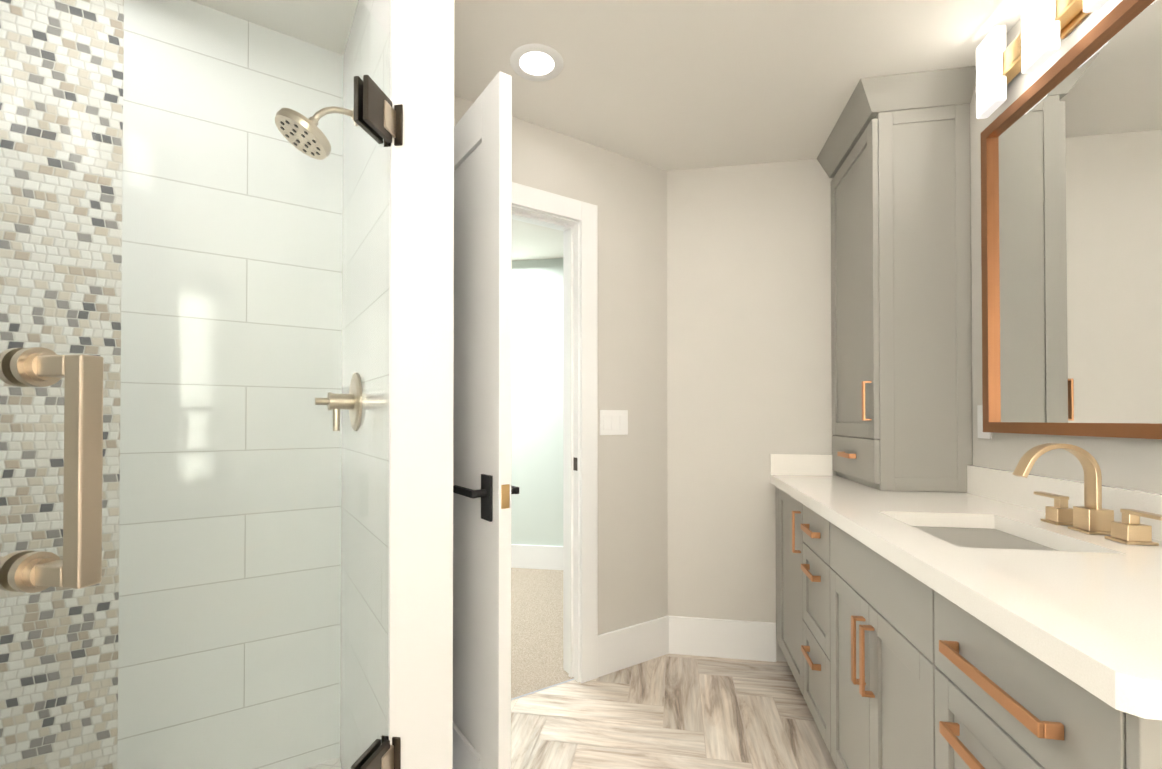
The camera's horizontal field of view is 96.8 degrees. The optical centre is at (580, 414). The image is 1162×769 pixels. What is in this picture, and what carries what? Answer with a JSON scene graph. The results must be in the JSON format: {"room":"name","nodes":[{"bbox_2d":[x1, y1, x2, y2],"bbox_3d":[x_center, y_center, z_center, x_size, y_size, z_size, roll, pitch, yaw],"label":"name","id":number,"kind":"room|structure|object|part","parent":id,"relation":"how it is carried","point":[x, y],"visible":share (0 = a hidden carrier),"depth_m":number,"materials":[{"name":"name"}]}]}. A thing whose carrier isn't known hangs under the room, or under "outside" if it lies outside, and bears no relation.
{"room":"bathroom","nodes":[
{"label":"bathroom","id":0,"kind":"room"},
{"bbox_2d":[305,757,341,768],"bbox_3d":[-1.141,1.167,1.154,1.252,0.020,1.289,0,-1,10],"label":"pan","id":1,"kind":"object","parent":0,"point":[335,762],"depth_m":1.71,"materials":[{"name":"tile"}]},
{"bbox_2d":[511,258,562,545],"bbox_3d":[-0.465,-0.004,4.112,4.990,2.420,0.120,0,-1,10],"label":"wall","id":2,"kind":"structure","parent":0,"point":[537,400],"depth_m":4.03,"materials":[{"name":"paint"}]},
{"bbox_2d":[511,544,562,569],"bbox_3d":[-0.477,1.113,4.034,4.750,0.185,0.015,0,-1,10],"label":"baseboard","id":3,"kind":"structure","parent":2,"relation":"attached to","point":[537,557],"depth_m":4.00,"materials":[{"name":"white wood"}]},
{"bbox_2d":[511,568,573,698],"bbox_3d":[-0.798,1.182,2.273,4.742,0.001,3.595,0,-1,10],"label":"floor carpet","id":4,"kind":"object","parent":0,"point":[536,629],"depth_m":2.83,"materials":[{"name":"beige carpet"}]},
{"bbox_2d":[454,96,667,634],"bbox_3d":[-0.694,-0.025,1.923,2.961,2.420,0.120,0,-1,-33],"label":"wall","id":5,"kind":"structure","parent":0,"point":[627,196],"depth_m":2.45,"materials":[{"name":"paint"}]},
{"bbox_2d":[0,0,123,768],"bbox_3d":[-1.422,-0.031,1.368,0.302,2.420,0.008,0,-1,-33],"label":"mosaic","id":6,"kind":"object","parent":5,"relation":"attached to","point":[89,259],"depth_m":1.38},
{"bbox_2d":[117,0,342,768],"bbox_3d":[-1.058,-0.028,1.608,0.570,2.420,0.006,0,-1,-33],"label":"tiled wall","id":7,"kind":"structure","parent":5,"relation":"attached to","point":[277,198],"depth_m":1.58,"materials":[{"name":"white tile"}]},
{"bbox_2d":[453,71,518,768],"bbox_3d":[-0.404,0.157,1.593,0.551,2.030,0.543,0,-1,10],"label":"door","id":8,"kind":"structure","parent":5,"relation":"in","point":[484,489],"depth_m":1.36,"materials":[{"name":"white wood"}]},
{"bbox_3d":[-0.258,0.214,1.388,0.192,0.116,0.192,0,-1,10],"label":"handle","id":9,"kind":"part","parent":8,"relation":"part of","materials":[{"name":"black metal"}]},
{"bbox_2d":[512,182,597,682],"bbox_3d":[-0.357,0.117,2.143,0.933,2.139,0.156,0,-1,-33],"label":"door frame","id":10,"kind":"structure","parent":5,"relation":"attached to","point":[585,214],"depth_m":2.31,"materials":[{"name":"white wood"}]},
{"bbox_2d":[600,410,627,434],"bbox_3d":[0.155,0.037,2.402,0.162,0.116,0.008,0,-1,-33],"label":"light switch","id":11,"kind":"object","parent":5,"relation":"attached to","point":[613,422],"visible":1,"depth_m":2.40,"materials":[{"name":"white plastic"}]},
{"bbox_2d":[598,616,668,676],"bbox_3d":[0.254,1.097,2.454,0.441,0.185,0.014,0,-1,-33],"label":"baseboard","id":12,"kind":"structure","parent":5,"relation":"attached to","point":[623,648],"depth_m":2.44,"materials":[{"name":"white wood"}]},
{"bbox_2d":[191,0,1020,260],"bbox_3d":[-0.938,-1.240,1.501,4.990,0.001,5.450,0,-1,10],"label":"ceiling","id":13,"kind":"structure","parent":0,"point":[670,85],"depth_m":1.79,"materials":[{"name":"paint"}]},
{"bbox_2d":[510,44,563,80],"bbox_3d":[-0.155,-1.232,1.812,0.188,0.006,0.188,0,-1,10],"label":"recessed light","id":14,"kind":"object","parent":13,"relation":"in","point":[540,62],"visible":1,"depth_m":1.80,"materials":[{"name":"white"}]},
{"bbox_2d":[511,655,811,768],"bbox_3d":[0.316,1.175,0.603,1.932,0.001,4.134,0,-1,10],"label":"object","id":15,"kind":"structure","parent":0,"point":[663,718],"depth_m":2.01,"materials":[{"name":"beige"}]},
{"bbox_2d":[511,654,836,768],"bbox_3d":[0.316,1.172,0.603,1.732,0.001,3.934,0,-1,10],"label":"floor","id":16,"kind":"structure","parent":0,"point":[765,733],"depth_m":1.99,"materials":[{"name":"tile"}]},
{"bbox_2d":[770,482,1161,768],"bbox_3d":[1.038,0.751,1.469,0.614,0.859,1.981,0,-1,10],"label":"bathroom vanity","id":17,"kind":"object","parent":16,"relation":"on","point":[989,619],"depth_m":1.06,"materials":[{"name":"grey paint"}]},
{"bbox_2d":[770,474,1161,725],"bbox_3d":[1.039,0.300,1.461,0.609,0.040,2.004,0,-1,10],"label":"countertop","id":18,"kind":"structure","parent":17,"relation":"on","point":[1095,607],"depth_m":0.88,"materials":[{"name":"white stone"}]},
{"bbox_2d":[817,66,976,491],"bbox_3d":[1.271,-0.473,2.143,0.390,1.517,0.594,0,-1,10],"label":"linen cabinet","id":19,"kind":"object","parent":18,"relation":"on","point":[893,158],"visible":1,"depth_m":1.92,"materials":[{"name":"grey paint"}]},
{"bbox_2d":[902,518,1073,549],"bbox_3d":[0.972,0.375,1.258,0.312,0.137,0.442,0,-1,10],"label":"sink","id":20,"kind":"object","parent":18,"relation":"in","point":[964,533],"depth_m":1.35,"materials":[{"name":"white ceramic"}]},
{"bbox_2d":[1013,443,1161,545],"bbox_3d":[1.147,0.173,1.228,0.189,0.208,0.374,0,-1,10],"label":"faucet","id":21,"kind":"object","parent":18,"relation":"on","point":[1091,516],"visible":1,"depth_m":1.21,"materials":[{"name":"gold metal"}]},
{"bbox_2d":[667,159,835,661],"bbox_3d":[0.927,-0.019,2.564,1.220,2.420,0.120,0,-1,10],"label":"wall","id":22,"kind":"structure","parent":0,"point":[749,384],"depth_m":2.53,"materials":[{"name":"paint"}]},
{"bbox_2d":[669,616,775,661],"bbox_3d":[0.686,1.098,2.529,0.514,0.185,0.014,0,-1,10],"label":"baseboard","id":23,"kind":"structure","parent":22,"relation":"attached to","point":[731,639],"depth_m":2.52,"materials":[{"name":"white wood"}]},
{"bbox_2d":[970,0,1161,493],"bbox_3d":[1.228,-0.040,0.451,0.120,2.420,4.174,0,-1,10],"label":"wall","id":24,"kind":"structure","parent":0,"point":[1132,463],"depth_m":1.54,"materials":[{"name":"paint"}]},
{"bbox_2d":[977,405,990,438],"bbox_3d":[1.403,0.025,1.795,0.008,0.116,0.072,0,-1,10],"label":"electrical outlet","id":25,"kind":"object","parent":24,"relation":"attached to","point":[985,435],"visible":0.54,"depth_m":1.81,"materials":[{"name":"white plastic"}]},
{"bbox_2d":[976,0,1109,118],"bbox_3d":[1.255,-1.094,1.201,0.085,0.236,1.080,0,-1,10],"label":"sconce","id":26,"kind":"object","parent":24,"relation":"attached to","point":[1034,45],"visible":1,"depth_m":1.46,"materials":[{"name":"white glass"}]},
{"bbox_2d":[966,466,1161,537],"bbox_3d":[1.281,0.227,1.146,0.020,0.100,1.468,0,-1,10],"label":"backsplash","id":27,"kind":"structure","parent":24,"relation":"attached to","point":[1003,485],"depth_m":1.47,"materials":[{"name":"white stone"}]},
{"bbox_2d":[980,0,1161,438],"bbox_3d":[1.283,-0.458,1.195,0.030,1.025,1.150,0,-1,10],"label":"mirror","id":28,"kind":"object","parent":24,"relation":"attached to","point":[1071,203],"visible":1,"depth_m":1.35,"materials":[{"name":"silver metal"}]},
{"bbox_3d":[-0.567,-0.029,1.515,0.581,2.420,0.602,0,-1,10],"label":"wall pillar","id":29,"kind":"structure","parent":0,"visible":0},
{"bbox_2d":[340,0,390,768],"bbox_3d":[-0.627,-0.030,1.476,0.006,2.420,0.700,0,-1,-33],"label":"tiled wall","id":30,"kind":"structure","parent":29,"relation":"attached to","point":[379,11],"depth_m":1.42,"materials":[{"name":"white tile"}]},
{"bbox_2d":[275,106,357,159],"bbox_3d":[-0.753,-0.831,1.472,0.196,0.178,0.193,0,-1,10],"label":"shower head","id":31,"kind":"object","parent":30,"relation":"attached to","point":[289,125],"depth_m":1.44},
{"bbox_2d":[315,373,361,430],"bbox_3d":[-0.679,-0.037,1.517,0.146,0.172,0.145,0,-1,10],"label":"shower valve","id":32,"kind":"object","parent":30,"relation":"attached to","point":[343,401],"depth_m":1.48,"materials":[{"name":"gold metal"}]},
{"bbox_2d":[388,0,453,768],"bbox_3d":[-0.374,-0.032,1.216,0.147,2.420,0.012,0,-1,-33],"label":"wall","id":33,"kind":"structure","parent":29,"relation":"attached to","point":[420,608],"depth_m":1.21,"materials":[{"name":"white paint"}]},
{"bbox_2d":[351,75,402,768],"bbox_3d":[-0.445,0.057,1.125,0.056,1.534,0.110,0,-1,10],"label":"shower door hinges","id":34,"kind":"object","parent":33,"relation":"attached to","point":[382,117],"visible":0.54,"depth_m":1.12,"materials":[{"name":"brown metal"}]},
{"bbox_2d":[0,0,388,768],"bbox_3d":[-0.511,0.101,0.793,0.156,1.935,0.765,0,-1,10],"label":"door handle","id":35,"kind":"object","parent":34,"relation":"attached to","point":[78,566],"visible":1,"depth_m":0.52,"materials":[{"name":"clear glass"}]},
{"bbox_3d":[-0.560,0.056,0.523,0.156,0.247,0.040,0,-1,10],"label":"shower door handle","id":36,"kind":"part","parent":35,"relation":"part of","materials":[{"name":"gold metal"}]}
]}

